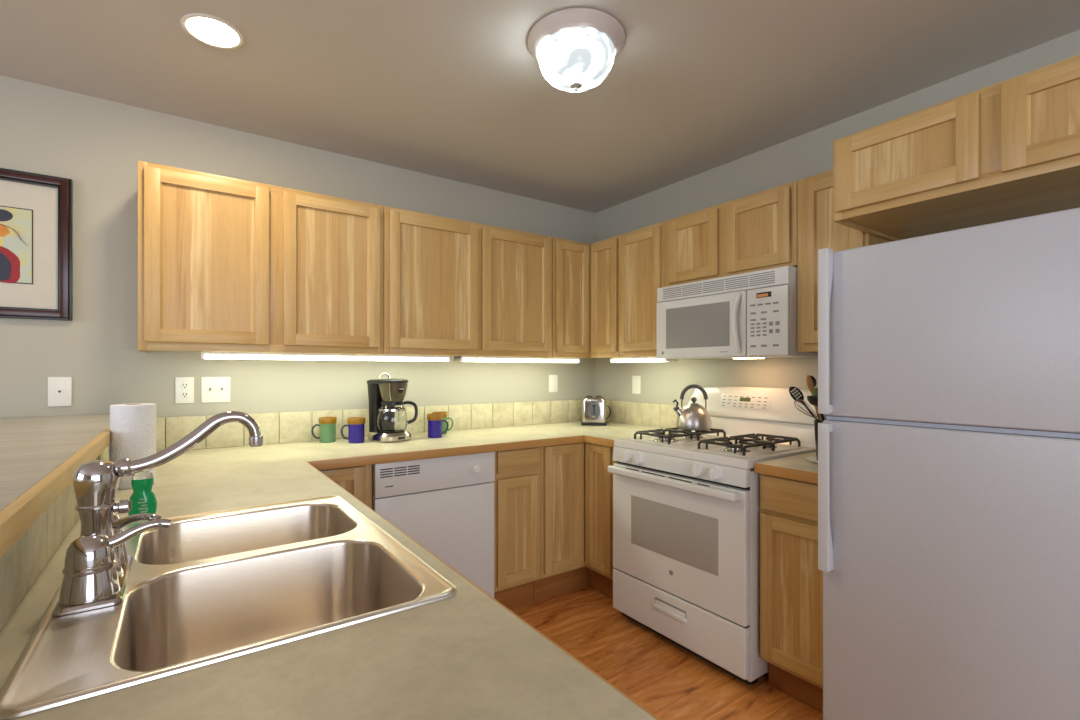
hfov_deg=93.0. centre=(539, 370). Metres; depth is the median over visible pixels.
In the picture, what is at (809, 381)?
wooden spatula
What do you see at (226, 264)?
upper cabinet
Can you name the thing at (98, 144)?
wall
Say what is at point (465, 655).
countertop
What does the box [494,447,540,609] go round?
base cabinet
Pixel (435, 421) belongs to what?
mug
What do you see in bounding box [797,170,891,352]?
upper cabinet
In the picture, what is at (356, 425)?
mug
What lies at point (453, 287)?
upper cabinet
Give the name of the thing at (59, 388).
phone jack
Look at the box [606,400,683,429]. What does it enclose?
backsplash
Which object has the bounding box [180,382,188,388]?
socket
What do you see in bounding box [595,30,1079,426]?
wall
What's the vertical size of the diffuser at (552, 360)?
0.016 m
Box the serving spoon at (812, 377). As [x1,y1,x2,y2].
[810,376,816,388]
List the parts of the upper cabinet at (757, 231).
door panel, door, door panel, door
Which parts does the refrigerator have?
door handle, door handle, fridge door, freezer door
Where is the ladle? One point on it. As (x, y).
(813, 400)
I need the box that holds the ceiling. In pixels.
[0,0,1079,212]
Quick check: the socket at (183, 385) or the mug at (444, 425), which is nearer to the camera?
the socket at (183, 385)
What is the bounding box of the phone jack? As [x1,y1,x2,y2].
[48,377,71,406]
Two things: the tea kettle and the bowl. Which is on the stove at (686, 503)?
the tea kettle
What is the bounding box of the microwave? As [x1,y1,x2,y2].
[657,266,817,359]
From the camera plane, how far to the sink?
0.97 m
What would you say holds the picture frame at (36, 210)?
attached to the wall at (98, 144)
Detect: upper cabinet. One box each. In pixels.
[138,161,383,354]
[382,206,551,357]
[552,235,619,357]
[619,222,663,356]
[664,181,796,286]
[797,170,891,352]
[833,54,1079,240]
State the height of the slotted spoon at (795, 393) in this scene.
0.256 m
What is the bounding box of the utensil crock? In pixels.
[813,420,822,459]
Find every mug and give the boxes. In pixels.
[311,417,336,442]
[340,417,364,442]
[427,414,448,437]
[432,412,453,434]
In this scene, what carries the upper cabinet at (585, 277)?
attached to the wall at (98, 144)
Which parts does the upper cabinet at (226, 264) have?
door, door panel, door, door panel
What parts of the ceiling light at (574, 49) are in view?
lamp shade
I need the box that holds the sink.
[0,495,456,719]
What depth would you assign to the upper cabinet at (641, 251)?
2.95 m
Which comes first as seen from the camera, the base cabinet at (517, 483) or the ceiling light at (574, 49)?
the ceiling light at (574, 49)
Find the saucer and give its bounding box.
[806,456,817,462]
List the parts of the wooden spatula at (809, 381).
handle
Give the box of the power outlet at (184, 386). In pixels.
[175,377,193,403]
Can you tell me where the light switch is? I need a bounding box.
[201,377,229,402]
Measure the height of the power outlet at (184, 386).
0.120 m
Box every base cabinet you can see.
[319,464,371,508]
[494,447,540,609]
[533,442,616,601]
[760,474,822,713]
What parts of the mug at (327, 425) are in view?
handle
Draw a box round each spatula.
[806,375,820,418]
[814,388,821,419]
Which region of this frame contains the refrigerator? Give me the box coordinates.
[818,207,1079,719]
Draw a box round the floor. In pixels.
[511,586,822,719]
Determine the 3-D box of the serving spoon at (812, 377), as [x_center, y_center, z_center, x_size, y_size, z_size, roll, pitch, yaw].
[1.119,0.181,2.038,0.103,0.318,0.019,0,0,30]
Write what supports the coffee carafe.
on the coffee maker
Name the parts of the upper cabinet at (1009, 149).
door panel, door, door, door panel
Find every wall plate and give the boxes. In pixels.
[549,375,557,391]
[632,376,640,393]
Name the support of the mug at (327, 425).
on the countertop at (465, 655)
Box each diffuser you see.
[204,355,448,360]
[462,358,578,362]
[611,359,664,361]
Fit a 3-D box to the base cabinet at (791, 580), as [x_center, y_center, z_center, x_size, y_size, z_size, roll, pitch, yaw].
[1.206,0.840,2.081,0.624,0.873,0.313,0,0,-35]
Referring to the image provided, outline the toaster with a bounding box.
[581,395,610,425]
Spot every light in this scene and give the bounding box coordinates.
[180,13,243,48]
[200,351,450,361]
[454,356,579,362]
[528,8,624,91]
[610,356,676,362]
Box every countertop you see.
[0,421,668,719]
[754,452,817,483]
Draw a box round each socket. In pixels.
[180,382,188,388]
[180,391,188,397]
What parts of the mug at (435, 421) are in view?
handle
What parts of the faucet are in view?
handle, spout, lever handle, handle, diverter knob, lever handle, spout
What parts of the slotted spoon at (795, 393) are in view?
handle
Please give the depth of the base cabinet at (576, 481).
2.83 m
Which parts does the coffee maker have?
lid, hot plate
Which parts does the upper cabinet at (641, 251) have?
door panel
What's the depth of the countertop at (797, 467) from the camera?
1.96 m
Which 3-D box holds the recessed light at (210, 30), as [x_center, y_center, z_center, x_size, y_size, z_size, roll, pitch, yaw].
[-1.113,-1.147,1.745,0.184,0.014,0.184,0,0,-35]
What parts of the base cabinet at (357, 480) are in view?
door panel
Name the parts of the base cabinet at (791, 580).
drawer, door panel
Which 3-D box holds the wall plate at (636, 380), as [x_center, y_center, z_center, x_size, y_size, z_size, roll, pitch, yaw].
[0.643,0.098,3.421,0.008,0.120,0.074,0,0,-35]
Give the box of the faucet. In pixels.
[52,411,262,615]
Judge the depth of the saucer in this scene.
2.05 m
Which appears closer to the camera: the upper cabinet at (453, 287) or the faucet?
the faucet
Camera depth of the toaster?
3.35 m
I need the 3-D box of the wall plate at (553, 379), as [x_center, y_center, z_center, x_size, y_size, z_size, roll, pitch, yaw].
[0.092,0.092,3.542,0.074,0.120,0.008,0,0,-35]
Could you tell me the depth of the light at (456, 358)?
3.01 m
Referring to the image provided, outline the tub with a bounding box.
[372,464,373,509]
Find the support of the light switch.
attached to the wall at (98, 144)
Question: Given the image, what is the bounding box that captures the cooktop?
[614,433,815,468]
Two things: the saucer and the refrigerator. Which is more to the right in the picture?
the refrigerator
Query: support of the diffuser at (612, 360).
attached to the light at (653, 358)
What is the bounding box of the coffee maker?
[367,373,410,442]
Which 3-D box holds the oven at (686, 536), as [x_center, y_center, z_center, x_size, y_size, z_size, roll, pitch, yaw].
[0.837,0.839,2.484,0.717,0.875,0.756,0,0,-35]
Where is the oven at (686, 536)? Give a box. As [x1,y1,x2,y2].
[608,463,768,684]
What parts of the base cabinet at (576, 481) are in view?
door, door panel, door, door panel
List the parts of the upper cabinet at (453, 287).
door, door panel, door, door panel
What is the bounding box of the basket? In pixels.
[378,383,406,401]
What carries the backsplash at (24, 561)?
attached to the wall
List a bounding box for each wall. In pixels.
[0,75,594,448]
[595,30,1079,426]
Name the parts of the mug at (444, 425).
handle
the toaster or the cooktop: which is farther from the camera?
the toaster
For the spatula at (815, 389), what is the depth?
2.02 m
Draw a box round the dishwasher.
[372,452,494,597]
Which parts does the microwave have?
door, door handle, control panel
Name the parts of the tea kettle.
spout, lid, handle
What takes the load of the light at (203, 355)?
attached to the upper cabinet at (226, 264)
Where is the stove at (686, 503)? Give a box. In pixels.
[608,387,827,684]
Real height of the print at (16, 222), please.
0.299 m
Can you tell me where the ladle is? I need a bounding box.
[807,396,824,421]
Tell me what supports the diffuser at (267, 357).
attached to the light at (203, 355)
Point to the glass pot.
(390, 418)
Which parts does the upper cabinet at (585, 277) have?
door panel, door, door, door panel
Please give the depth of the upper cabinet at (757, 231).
2.43 m
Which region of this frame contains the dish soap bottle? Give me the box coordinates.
[128,470,156,514]
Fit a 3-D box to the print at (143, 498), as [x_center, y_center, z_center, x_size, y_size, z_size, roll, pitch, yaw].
[-0.965,0.329,1.244,0.018,0.034,0.002,0,0,-25]
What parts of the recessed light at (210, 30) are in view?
bulb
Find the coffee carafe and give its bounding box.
[377,401,417,431]
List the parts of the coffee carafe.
lid, handle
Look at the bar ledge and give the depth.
1.08 m
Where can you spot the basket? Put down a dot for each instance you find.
(388, 392)
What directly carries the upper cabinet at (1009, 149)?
attached to the wall at (809, 154)
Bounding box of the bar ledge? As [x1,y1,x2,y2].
[0,414,110,557]
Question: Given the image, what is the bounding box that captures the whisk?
[794,399,821,421]
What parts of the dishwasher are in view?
control panel, dial knob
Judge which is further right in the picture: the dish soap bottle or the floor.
the floor
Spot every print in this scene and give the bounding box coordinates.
[0,206,32,283]
[138,498,147,512]
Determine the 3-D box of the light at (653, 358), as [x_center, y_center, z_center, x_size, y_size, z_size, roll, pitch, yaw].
[0.604,-0.062,3.040,0.092,0.030,0.455,0,0,-35]
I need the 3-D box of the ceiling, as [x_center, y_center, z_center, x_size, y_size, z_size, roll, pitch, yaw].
[-0.330,-1.194,-0.411,6.000,0.080,6.000,0,0,-35]
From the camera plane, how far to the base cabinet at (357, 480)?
2.17 m
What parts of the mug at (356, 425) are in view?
handle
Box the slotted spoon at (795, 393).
[789,387,818,421]
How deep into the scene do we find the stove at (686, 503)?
2.28 m
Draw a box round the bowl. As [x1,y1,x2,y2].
[807,396,817,406]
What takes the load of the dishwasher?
on the floor
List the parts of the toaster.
panel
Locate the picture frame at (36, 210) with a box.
[0,168,72,320]
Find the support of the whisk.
in the utensil crock
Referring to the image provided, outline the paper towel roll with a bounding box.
[109,403,155,488]
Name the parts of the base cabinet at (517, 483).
drawer, door, door panel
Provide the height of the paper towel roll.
0.256 m
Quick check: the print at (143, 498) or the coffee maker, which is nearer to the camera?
the print at (143, 498)
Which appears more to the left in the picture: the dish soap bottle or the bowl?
the dish soap bottle
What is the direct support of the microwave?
attached to the upper cabinet at (757, 231)
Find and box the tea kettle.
[673,384,711,430]
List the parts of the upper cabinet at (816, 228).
door panel, door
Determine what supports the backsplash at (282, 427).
attached to the wall at (98, 144)
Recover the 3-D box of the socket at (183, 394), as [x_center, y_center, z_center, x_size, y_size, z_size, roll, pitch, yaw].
[-1.622,0.113,2.338,0.033,0.033,0.003,0,0,-35]
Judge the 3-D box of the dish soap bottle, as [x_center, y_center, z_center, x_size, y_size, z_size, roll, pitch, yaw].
[-0.976,0.294,1.258,0.058,0.141,0.037,0,0,-25]
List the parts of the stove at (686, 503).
burner knob, burner knob, burner, drawer pull, storage drawer, control panel, burner, burner knob, burner knob, burner, touch panel, burner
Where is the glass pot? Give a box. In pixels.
[377,405,407,431]
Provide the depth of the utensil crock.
2.01 m
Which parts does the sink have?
bowl, bowl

